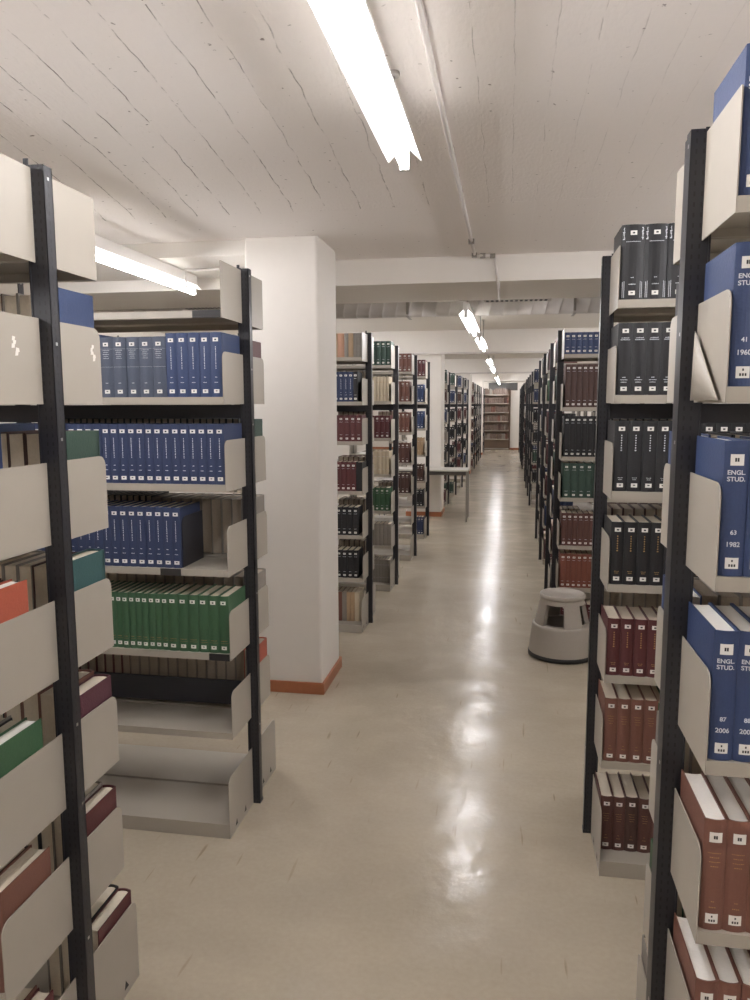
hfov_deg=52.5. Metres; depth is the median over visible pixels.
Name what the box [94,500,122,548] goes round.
book
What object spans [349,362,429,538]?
bookcase
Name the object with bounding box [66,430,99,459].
book
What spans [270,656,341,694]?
trim
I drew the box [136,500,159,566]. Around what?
book
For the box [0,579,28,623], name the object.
book
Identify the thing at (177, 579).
book
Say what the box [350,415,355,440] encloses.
book
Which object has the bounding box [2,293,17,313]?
book
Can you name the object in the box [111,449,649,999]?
floor
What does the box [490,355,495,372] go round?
lamp
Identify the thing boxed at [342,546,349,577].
book
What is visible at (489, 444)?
bookcase
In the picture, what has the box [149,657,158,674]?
book
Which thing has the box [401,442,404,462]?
book
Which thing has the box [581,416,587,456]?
book
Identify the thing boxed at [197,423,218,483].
book
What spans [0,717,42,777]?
book
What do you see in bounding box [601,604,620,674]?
book
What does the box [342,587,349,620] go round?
book
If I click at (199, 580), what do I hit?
book
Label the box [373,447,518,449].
baseboard
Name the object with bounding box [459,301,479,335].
lamp
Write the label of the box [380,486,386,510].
book
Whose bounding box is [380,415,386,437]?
book
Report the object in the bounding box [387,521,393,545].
book
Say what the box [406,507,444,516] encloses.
trim
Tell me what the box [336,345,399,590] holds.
bookcase
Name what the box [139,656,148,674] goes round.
book
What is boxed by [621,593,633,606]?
book
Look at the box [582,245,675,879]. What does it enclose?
bookcase
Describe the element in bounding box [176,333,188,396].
book
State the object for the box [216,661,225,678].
book
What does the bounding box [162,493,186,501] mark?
book
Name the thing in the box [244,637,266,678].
book
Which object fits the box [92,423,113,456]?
book
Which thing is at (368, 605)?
bookcase
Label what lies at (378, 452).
book
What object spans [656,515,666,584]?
book
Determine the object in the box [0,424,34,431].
book
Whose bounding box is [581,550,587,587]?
book
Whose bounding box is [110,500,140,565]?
book
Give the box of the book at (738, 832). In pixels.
[702,771,749,932]
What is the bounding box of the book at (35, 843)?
[25,834,39,848]
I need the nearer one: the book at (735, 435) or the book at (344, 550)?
the book at (735, 435)
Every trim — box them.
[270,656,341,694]
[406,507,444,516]
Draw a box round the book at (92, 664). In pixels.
[88,657,96,670]
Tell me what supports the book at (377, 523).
on the bookcase at (393, 405)
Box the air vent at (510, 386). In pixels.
[489,383,517,389]
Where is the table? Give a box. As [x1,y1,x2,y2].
[379,467,468,521]
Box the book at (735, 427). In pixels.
[731,423,745,431]
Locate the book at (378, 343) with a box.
[376,341,380,364]
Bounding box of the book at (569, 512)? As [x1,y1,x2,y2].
[566,510,571,545]
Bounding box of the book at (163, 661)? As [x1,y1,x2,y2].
[158,657,167,675]
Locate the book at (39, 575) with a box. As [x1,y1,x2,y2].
[32,552,76,608]
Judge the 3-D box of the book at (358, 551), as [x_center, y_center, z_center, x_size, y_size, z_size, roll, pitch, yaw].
[-0.129,0.471,5.788,0.042,0.210,0.186,1,7,10]
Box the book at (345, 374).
[343,372,347,401]
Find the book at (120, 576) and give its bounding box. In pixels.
[117,573,126,581]
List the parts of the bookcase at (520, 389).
post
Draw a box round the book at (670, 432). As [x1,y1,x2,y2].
[668,431,709,463]
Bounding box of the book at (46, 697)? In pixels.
[38,669,93,746]
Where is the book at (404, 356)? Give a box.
[402,354,406,371]
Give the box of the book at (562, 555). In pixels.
[558,549,565,586]
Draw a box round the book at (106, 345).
[100,337,114,396]
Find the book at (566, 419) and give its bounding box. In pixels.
[561,416,569,456]
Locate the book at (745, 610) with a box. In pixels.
[732,603,749,618]
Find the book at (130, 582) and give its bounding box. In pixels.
[111,581,136,646]
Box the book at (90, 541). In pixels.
[86,499,113,548]
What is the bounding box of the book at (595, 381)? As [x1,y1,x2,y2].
[593,364,597,406]
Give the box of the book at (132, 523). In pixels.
[127,500,157,566]
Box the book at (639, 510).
[628,503,644,515]
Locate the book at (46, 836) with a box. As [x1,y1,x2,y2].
[39,822,54,873]
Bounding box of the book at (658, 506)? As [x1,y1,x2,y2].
[649,503,661,516]
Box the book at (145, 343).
[139,337,153,396]
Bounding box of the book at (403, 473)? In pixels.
[401,472,405,492]
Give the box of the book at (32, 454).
[24,430,77,464]
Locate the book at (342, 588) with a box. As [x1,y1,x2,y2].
[338,586,346,620]
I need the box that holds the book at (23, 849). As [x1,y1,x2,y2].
[0,845,29,871]
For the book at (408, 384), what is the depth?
8.17 m
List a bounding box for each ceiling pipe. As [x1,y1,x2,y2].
[399,351,547,354]
[451,372,530,373]
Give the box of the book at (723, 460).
[695,436,749,576]
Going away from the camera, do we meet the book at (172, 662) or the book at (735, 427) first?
the book at (735, 427)
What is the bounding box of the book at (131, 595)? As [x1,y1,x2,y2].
[128,582,154,647]
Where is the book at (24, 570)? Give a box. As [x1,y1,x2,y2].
[17,556,45,610]
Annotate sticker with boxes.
[11,336,19,355]
[90,345,95,360]
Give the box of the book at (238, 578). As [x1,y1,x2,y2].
[233,570,243,585]
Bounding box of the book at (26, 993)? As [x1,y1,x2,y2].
[15,985,36,999]
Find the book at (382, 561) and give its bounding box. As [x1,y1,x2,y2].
[381,556,385,582]
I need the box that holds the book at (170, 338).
[165,333,177,396]
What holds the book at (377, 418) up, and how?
on the bookcase at (393, 405)
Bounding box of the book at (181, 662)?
[177,658,186,676]
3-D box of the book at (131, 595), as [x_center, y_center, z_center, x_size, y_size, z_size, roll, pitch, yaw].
[-0.950,0.468,3.118,0.027,0.226,0.194,1,7,10]
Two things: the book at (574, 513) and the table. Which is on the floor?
the table
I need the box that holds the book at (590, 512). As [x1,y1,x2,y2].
[588,511,592,545]
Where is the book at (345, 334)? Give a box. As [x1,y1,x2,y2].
[344,333,347,356]
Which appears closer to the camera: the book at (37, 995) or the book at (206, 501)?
the book at (37, 995)
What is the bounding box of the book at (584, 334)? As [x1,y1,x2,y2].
[582,332,587,353]
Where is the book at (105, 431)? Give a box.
[101,423,121,482]
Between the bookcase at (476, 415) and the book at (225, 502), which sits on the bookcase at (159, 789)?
the book at (225, 502)
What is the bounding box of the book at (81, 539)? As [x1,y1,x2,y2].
[78,535,86,551]
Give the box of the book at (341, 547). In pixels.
[338,545,345,576]
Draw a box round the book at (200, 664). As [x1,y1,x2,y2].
[196,659,206,677]
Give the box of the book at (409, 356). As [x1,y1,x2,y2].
[407,353,412,371]
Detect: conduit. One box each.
[185,267,244,288]
[413,0,500,299]
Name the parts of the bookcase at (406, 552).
shelf, shelf, shelf, shelf, shelf, shelf, shelf, shelf, plate, plate, plate, plate, plate, plate, plate, post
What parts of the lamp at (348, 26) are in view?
hanging rod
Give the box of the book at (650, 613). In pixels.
[640,606,656,677]
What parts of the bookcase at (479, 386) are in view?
post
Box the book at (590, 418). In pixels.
[587,416,593,456]
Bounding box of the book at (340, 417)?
[338,415,343,440]
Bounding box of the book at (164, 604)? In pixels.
[161,583,183,649]
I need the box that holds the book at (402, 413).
[401,412,404,431]
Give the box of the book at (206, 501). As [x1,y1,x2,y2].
[201,494,223,553]
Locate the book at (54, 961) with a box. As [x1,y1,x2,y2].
[47,945,62,995]
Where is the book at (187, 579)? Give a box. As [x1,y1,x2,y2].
[184,576,193,583]
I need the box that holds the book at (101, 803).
[85,784,116,836]
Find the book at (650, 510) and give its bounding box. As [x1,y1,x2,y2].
[639,503,655,515]
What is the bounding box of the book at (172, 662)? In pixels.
[167,658,177,675]
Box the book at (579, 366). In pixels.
[576,364,582,406]
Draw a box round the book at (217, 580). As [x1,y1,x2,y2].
[213,577,222,585]
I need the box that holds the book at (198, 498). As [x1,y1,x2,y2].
[191,493,214,509]
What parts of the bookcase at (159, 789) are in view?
plate, post, plate, shelf, shelf, shelf, shelf, shelf, shelf, shelf, shelf, shelf, shelf, shelf, shelf, plate, plate, plate, plate, plate, plate, plate, post, plate, plate, plate, plate, plate, plate, plate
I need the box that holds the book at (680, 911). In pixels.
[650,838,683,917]
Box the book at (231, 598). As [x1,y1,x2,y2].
[218,585,244,653]
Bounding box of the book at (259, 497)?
[241,494,264,519]
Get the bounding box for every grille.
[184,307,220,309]
[484,299,551,301]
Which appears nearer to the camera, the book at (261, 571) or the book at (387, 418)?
the book at (261, 571)
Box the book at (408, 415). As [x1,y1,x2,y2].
[405,412,411,431]
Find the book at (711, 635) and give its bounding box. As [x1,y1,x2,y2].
[687,601,738,760]
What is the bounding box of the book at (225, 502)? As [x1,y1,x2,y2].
[221,494,241,553]
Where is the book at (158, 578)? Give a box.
[155,575,164,583]
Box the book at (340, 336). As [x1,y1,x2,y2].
[337,333,343,356]
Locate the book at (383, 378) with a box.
[382,377,385,400]
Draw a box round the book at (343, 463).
[341,460,346,490]
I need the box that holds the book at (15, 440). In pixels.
[7,431,37,467]
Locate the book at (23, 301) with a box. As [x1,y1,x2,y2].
[17,293,31,316]
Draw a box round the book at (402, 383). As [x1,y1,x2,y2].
[400,381,404,401]
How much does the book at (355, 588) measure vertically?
0.225 m
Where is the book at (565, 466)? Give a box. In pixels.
[560,461,569,497]
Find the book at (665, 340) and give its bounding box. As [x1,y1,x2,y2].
[659,322,670,394]
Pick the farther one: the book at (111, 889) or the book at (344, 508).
the book at (344, 508)
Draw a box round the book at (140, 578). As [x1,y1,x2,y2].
[136,574,145,582]
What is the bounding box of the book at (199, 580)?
[194,576,203,584]
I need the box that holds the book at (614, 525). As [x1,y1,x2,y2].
[604,514,624,583]
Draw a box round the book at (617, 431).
[607,420,628,490]
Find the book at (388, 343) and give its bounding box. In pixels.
[386,341,393,364]
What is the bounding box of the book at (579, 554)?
[575,550,581,587]
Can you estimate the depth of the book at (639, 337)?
2.58 m
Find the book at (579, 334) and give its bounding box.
[576,332,581,353]
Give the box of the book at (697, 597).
[662,574,701,609]
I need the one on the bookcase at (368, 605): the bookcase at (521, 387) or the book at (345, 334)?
the book at (345, 334)
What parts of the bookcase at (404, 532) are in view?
plate, shelf, shelf, shelf, shelf, shelf, shelf, shelf, shelf, plate, plate, plate, plate, plate, plate, plate, post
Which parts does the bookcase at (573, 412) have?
post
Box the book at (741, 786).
[726,776,749,932]
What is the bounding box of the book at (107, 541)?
[103,500,131,565]
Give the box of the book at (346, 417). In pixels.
[344,415,349,440]
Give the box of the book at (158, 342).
[152,336,167,396]
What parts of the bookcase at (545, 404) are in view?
plate, post, plate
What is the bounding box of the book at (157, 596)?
[154,583,179,649]
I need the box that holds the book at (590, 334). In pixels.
[587,332,593,353]
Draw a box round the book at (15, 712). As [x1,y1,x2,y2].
[4,703,21,720]
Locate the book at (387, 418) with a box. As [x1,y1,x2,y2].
[385,415,392,437]
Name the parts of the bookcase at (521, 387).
post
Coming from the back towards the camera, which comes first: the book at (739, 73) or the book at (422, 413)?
the book at (422, 413)
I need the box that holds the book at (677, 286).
[675,283,678,315]
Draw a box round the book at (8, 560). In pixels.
[0,550,42,579]
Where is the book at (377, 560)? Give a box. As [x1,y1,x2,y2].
[376,556,380,581]
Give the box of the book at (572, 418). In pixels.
[569,416,575,456]
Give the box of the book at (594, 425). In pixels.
[592,416,595,456]
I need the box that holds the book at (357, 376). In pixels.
[353,372,361,401]
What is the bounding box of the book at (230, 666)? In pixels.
[225,658,235,679]
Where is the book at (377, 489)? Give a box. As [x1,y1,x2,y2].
[375,486,381,510]
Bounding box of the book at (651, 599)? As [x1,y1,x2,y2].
[645,593,657,607]
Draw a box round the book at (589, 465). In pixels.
[583,461,592,497]
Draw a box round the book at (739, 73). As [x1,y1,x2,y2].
[713,43,749,194]
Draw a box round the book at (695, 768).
[690,750,701,773]
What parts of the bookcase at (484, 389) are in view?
post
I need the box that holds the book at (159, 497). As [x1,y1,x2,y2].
[152,493,175,501]
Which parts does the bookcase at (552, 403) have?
plate, plate, post, plate, plate, plate, plate, plate, shelf, shelf, shelf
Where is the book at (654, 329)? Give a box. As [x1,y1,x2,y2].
[645,322,661,394]
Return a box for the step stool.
[528,588,588,663]
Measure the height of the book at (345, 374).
0.215 m
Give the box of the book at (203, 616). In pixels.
[198,584,224,651]
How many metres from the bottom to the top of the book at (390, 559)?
0.215 m
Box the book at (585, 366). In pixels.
[581,364,587,406]
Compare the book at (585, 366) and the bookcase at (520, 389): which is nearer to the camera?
the book at (585, 366)
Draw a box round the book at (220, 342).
[210,332,239,396]
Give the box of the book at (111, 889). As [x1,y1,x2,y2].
[91,884,118,919]
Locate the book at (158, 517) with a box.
[154,501,180,567]
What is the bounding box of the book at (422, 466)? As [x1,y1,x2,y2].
[420,463,424,480]
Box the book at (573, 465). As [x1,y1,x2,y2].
[569,461,577,497]
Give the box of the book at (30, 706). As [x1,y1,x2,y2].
[21,683,52,720]
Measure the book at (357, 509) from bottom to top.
0.210 m
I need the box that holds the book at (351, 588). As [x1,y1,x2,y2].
[347,586,353,620]
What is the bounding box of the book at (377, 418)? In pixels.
[375,415,381,437]
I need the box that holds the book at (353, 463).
[351,460,357,490]
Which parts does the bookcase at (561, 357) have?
plate, plate, post, plate, plate, plate, plate, shelf, shelf, shelf, shelf, shelf, shelf, shelf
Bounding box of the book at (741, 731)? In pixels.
[710,602,749,761]
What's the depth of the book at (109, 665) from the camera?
3.40 m
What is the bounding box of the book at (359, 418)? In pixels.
[356,415,365,440]
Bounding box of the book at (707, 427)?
[701,423,715,431]
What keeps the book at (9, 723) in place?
on the bookcase at (47, 230)
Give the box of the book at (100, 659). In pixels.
[96,654,104,671]
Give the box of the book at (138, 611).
[135,582,161,647]
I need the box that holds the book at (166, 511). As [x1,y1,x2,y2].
[162,501,189,567]
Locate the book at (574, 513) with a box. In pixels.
[571,510,577,545]
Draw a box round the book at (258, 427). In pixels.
[238,419,262,436]
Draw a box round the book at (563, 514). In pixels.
[559,510,566,544]
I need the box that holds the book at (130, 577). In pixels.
[126,574,135,581]
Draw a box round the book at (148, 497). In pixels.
[146,491,168,501]
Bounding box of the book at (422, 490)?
[419,488,424,505]
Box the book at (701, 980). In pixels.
[673,912,717,999]
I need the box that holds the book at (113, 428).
[109,423,130,482]
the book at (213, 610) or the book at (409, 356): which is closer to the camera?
the book at (213, 610)
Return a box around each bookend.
[182,510,203,567]
[690,331,717,400]
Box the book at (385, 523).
[383,522,387,545]
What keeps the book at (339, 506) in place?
on the bookcase at (368, 605)
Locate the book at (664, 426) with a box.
[654,420,671,491]
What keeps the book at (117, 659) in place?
on the bookcase at (159, 789)
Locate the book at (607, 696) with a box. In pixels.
[598,679,617,760]
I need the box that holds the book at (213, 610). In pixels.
[208,584,233,652]
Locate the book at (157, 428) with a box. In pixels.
[153,423,173,483]
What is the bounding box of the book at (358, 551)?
[353,546,362,577]
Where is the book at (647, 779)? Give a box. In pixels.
[643,775,653,852]
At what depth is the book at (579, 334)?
5.33 m
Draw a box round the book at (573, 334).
[570,332,576,353]
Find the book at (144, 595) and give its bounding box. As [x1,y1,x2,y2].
[141,582,164,648]
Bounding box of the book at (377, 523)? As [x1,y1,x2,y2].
[375,521,381,544]
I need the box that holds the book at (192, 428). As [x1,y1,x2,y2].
[188,423,209,483]
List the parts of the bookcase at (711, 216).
plate, plate, plate, plate, plate, plate, plate, plate, post, plate, plate, plate, shelf, plate, plate, shelf, shelf, shelf, shelf, shelf, shelf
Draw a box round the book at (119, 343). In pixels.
[112,337,127,396]
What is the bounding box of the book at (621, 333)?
[610,323,632,394]
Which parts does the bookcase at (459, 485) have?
post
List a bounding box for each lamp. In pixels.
[95,234,200,294]
[307,0,421,171]
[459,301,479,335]
[475,316,487,351]
[486,355,493,366]
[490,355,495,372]
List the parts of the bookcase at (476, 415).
post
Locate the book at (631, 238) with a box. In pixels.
[614,224,644,299]
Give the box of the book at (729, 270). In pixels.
[704,241,749,386]
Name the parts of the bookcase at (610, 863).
plate, plate, post, plate, plate, plate, plate, plate, plate, shelf, shelf, shelf, shelf, shelf, shelf, shelf, shelf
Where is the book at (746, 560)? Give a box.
[724,436,749,576]
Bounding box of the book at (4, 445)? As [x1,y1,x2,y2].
[1,430,37,467]
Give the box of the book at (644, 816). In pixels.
[631,773,650,852]
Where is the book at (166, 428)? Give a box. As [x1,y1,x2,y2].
[162,423,182,483]
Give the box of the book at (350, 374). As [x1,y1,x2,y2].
[348,372,352,401]
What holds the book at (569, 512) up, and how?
on the bookcase at (561, 357)
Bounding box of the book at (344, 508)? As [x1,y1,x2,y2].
[342,504,349,534]
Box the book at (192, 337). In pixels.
[187,332,200,396]
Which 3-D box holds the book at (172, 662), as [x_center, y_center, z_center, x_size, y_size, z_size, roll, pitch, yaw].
[-0.876,0.748,3.432,0.044,0.238,0.176,1,7,10]
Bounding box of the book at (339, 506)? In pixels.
[338,504,345,534]
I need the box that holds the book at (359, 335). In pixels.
[357,333,361,356]
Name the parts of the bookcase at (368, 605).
shelf, shelf, shelf, shelf, shelf, shelf, shelf, shelf, shelf, shelf, plate, plate, plate, plate, plate, plate, plate, post, plate, plate, plate, plate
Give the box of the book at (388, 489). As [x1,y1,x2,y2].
[385,486,392,510]
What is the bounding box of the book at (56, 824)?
[52,780,101,869]
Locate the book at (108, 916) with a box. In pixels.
[92,888,130,952]
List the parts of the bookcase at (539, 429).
post, shelf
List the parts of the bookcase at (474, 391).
post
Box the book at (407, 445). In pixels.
[405,442,410,462]
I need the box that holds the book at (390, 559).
[387,556,392,582]
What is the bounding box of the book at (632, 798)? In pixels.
[618,771,638,851]
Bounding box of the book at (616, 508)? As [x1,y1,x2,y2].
[607,502,622,515]
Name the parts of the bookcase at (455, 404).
post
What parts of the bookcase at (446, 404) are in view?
post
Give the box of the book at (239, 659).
[235,648,244,680]
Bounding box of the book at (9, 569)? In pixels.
[2,551,44,581]
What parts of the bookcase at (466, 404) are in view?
shelf, post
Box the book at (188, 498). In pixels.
[181,493,206,501]
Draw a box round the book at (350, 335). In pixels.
[348,333,352,356]
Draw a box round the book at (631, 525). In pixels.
[617,514,637,584]
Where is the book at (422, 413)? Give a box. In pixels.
[420,411,424,427]
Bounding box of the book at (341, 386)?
[339,372,343,401]
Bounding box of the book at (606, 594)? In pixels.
[604,587,609,605]
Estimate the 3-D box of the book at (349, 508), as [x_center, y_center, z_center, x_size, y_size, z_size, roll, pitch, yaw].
[-0.173,0.148,5.752,0.042,0.210,0.186,1,7,10]
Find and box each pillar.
[245,236,338,682]
[407,355,444,511]
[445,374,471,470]
[471,381,482,452]
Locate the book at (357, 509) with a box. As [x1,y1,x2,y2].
[353,504,362,534]
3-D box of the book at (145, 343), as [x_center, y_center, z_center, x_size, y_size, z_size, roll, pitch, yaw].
[-0.852,-0.516,2.977,0.053,0.226,0.203,1,7,10]
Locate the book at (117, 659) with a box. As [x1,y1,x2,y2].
[113,654,121,672]
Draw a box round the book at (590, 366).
[587,364,593,406]
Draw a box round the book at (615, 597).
[610,592,621,605]
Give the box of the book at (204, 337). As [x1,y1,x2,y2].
[199,332,211,396]
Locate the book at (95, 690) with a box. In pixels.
[79,674,111,718]
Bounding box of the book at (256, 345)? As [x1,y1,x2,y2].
[253,341,260,357]
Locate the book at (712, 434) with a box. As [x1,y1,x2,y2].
[701,431,732,437]
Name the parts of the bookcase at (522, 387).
post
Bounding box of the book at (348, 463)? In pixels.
[346,460,351,490]
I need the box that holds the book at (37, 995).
[29,988,53,999]
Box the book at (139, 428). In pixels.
[135,423,156,482]
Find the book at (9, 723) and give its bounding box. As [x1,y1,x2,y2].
[0,718,18,733]
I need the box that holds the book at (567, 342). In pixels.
[564,332,570,353]
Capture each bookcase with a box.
[0,153,138,999]
[0,260,275,838]
[117,331,375,632]
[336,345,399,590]
[337,354,416,560]
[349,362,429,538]
[389,372,450,505]
[402,374,457,495]
[444,380,468,481]
[444,384,475,468]
[444,384,477,464]
[444,386,479,461]
[445,378,463,487]
[471,387,481,458]
[482,389,484,451]
[483,390,510,449]
[518,389,548,452]
[520,386,525,461]
[520,387,554,444]
[521,387,523,465]
[522,383,563,469]
[524,379,574,481]
[525,377,580,489]
[527,375,586,497]
[528,371,595,507]
[535,360,617,541]
[538,352,644,564]
[544,342,671,598]
[551,328,708,591]
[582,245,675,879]
[636,84,749,999]
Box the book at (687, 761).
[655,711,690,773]
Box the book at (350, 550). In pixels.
[347,546,355,577]
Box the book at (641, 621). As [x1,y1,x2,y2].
[627,605,647,676]
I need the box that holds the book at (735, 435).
[716,432,749,437]
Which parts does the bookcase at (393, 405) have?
shelf, shelf, shelf, shelf, shelf, shelf, shelf, shelf, plate, plate, plate, plate, plate, plate, plate, post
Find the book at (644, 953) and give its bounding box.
[641,934,647,978]
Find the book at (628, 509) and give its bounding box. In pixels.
[618,502,633,515]
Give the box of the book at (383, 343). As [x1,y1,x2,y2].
[381,341,385,364]
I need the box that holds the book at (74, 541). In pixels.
[71,537,77,551]
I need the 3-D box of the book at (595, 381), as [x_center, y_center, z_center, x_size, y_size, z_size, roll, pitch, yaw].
[1.570,-0.815,5.429,0.038,0.300,0.186,1,7,10]
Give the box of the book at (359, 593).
[355,587,363,620]
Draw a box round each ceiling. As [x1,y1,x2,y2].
[0,0,749,259]
[158,313,636,358]
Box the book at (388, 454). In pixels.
[385,450,391,473]
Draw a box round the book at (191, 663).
[187,659,196,677]
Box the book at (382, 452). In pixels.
[381,450,384,473]
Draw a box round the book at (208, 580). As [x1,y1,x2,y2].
[204,577,213,584]
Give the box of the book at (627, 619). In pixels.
[614,604,634,675]
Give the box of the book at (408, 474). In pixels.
[405,472,410,492]
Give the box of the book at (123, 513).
[119,500,145,565]
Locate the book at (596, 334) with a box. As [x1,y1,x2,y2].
[593,332,598,353]
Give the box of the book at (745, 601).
[738,593,749,606]
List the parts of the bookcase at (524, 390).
post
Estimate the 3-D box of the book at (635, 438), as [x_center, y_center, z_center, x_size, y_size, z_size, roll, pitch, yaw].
[0.913,-0.162,2.713,0.046,0.243,0.202,1,7,10]
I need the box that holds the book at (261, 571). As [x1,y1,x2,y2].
[243,568,265,589]
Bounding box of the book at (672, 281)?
[666,223,679,298]
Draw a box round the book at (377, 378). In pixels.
[376,377,378,400]
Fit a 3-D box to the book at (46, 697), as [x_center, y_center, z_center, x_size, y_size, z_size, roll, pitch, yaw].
[-0.818,0.599,2.039,0.050,0.235,0.186,1,7,10]
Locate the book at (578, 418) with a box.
[575,416,581,456]
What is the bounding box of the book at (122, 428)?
[118,423,139,482]
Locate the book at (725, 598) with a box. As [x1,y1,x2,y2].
[717,592,741,605]
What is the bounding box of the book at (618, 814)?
[607,772,625,850]
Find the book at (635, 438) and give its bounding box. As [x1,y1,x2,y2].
[626,420,642,490]
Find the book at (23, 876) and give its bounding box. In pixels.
[0,844,50,992]
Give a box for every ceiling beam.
[58,239,244,282]
[58,251,613,309]
[231,327,598,355]
[336,358,597,371]
[373,373,548,381]
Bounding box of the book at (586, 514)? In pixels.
[582,510,588,545]
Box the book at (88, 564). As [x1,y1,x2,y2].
[72,549,105,591]
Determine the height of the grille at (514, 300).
0.064 m
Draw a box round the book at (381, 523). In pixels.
[379,521,385,545]
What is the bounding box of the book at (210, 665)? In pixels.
[206,660,215,678]
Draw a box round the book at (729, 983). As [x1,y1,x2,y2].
[706,945,741,999]
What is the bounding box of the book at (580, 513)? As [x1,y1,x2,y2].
[576,510,583,545]
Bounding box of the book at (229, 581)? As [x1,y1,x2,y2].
[223,568,243,585]
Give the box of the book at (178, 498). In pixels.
[171,493,196,501]
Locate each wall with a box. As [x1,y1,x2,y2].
[0,332,365,493]
[373,382,592,447]
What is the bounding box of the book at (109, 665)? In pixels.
[104,654,113,671]
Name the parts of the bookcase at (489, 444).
post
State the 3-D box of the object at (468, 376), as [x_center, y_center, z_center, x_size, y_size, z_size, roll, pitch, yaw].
[2.068,-1.902,18.830,0.600,2.460,0.550,1,7,10]
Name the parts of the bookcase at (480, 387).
post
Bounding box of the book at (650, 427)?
[640,420,657,491]
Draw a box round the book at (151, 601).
[148,582,172,648]
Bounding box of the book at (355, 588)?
[351,586,357,620]
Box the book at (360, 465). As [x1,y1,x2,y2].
[356,460,365,490]
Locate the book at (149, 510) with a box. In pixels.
[145,501,168,566]
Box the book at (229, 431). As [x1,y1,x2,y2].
[215,423,241,484]
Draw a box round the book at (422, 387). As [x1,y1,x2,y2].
[420,384,424,401]
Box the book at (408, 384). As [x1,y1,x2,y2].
[405,381,411,401]
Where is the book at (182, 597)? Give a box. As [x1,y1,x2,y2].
[177,583,205,650]
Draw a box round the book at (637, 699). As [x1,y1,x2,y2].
[625,684,644,762]
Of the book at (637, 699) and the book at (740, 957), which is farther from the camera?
the book at (637, 699)
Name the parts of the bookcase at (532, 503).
post, shelf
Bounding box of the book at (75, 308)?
[58,287,93,327]
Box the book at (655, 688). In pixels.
[651,686,659,710]
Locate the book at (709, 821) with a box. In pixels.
[680,769,727,929]
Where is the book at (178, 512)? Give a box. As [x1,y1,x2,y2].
[171,501,199,567]
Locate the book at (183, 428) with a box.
[179,423,200,483]
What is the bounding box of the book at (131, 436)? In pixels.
[127,423,147,482]
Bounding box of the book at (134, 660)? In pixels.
[130,655,139,673]
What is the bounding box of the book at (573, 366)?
[570,364,576,406]
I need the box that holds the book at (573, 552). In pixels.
[570,550,576,587]
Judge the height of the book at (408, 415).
0.215 m
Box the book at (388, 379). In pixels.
[386,377,391,400]
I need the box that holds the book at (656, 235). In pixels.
[642,223,668,298]
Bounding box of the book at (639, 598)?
[633,593,645,606]
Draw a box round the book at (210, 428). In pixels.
[206,423,224,484]
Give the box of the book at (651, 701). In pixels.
[638,685,657,763]
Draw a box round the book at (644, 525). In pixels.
[630,514,651,584]
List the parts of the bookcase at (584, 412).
post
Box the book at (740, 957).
[727,947,749,999]
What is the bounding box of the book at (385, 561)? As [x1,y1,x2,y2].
[384,556,389,582]
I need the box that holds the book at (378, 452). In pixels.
[377,450,380,473]
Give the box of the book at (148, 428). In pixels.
[144,423,165,483]
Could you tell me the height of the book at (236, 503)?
0.238 m
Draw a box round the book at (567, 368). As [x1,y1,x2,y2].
[563,364,570,406]
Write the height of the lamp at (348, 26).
0.194 m
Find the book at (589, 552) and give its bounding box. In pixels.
[586,550,591,587]
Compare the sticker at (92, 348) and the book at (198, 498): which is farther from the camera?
the book at (198, 498)
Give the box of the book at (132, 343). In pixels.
[126,337,140,396]
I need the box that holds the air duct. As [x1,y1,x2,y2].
[93,297,599,319]
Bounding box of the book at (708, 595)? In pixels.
[693,577,719,605]
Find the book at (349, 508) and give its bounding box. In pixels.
[347,504,356,534]
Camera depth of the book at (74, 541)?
3.03 m
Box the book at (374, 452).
[373,450,376,473]
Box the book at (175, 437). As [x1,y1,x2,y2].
[171,423,191,483]
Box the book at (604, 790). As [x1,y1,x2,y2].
[595,771,612,848]
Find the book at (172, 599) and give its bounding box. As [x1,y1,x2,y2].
[167,583,195,650]
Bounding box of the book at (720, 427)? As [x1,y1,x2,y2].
[716,423,730,431]
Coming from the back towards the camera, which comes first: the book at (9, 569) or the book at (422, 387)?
the book at (422, 387)
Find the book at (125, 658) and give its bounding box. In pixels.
[122,655,130,673]
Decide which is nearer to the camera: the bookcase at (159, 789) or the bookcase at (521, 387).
the bookcase at (159, 789)
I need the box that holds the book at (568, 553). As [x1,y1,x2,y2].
[564,549,570,586]
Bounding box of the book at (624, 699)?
[612,683,630,761]
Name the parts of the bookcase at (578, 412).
post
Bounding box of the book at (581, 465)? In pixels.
[577,462,585,497]
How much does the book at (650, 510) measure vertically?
0.232 m
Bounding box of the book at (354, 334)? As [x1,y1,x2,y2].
[353,333,356,356]
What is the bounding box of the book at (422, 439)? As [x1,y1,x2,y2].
[420,437,424,454]
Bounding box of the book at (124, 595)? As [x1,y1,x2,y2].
[121,582,147,647]
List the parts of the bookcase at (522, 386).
post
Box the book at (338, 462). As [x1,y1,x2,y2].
[337,460,344,490]
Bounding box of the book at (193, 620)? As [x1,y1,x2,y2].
[187,584,214,651]
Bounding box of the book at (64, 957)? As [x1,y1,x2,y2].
[60,937,69,992]
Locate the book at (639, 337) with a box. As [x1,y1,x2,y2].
[630,322,647,394]
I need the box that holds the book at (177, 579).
[174,576,183,583]
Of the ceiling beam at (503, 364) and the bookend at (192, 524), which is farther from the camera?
the ceiling beam at (503, 364)
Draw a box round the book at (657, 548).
[643,515,663,585]
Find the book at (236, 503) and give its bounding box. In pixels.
[231,495,241,524]
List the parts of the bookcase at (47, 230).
shelf, shelf, plate, plate, plate, plate, plate, plate, shelf, shelf, post, plate, plate, plate, plate, plate, plate, plate, plate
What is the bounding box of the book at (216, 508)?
[211,494,233,553]
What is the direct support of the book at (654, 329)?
on the bookcase at (610, 863)
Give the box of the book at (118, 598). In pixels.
[115,581,143,646]

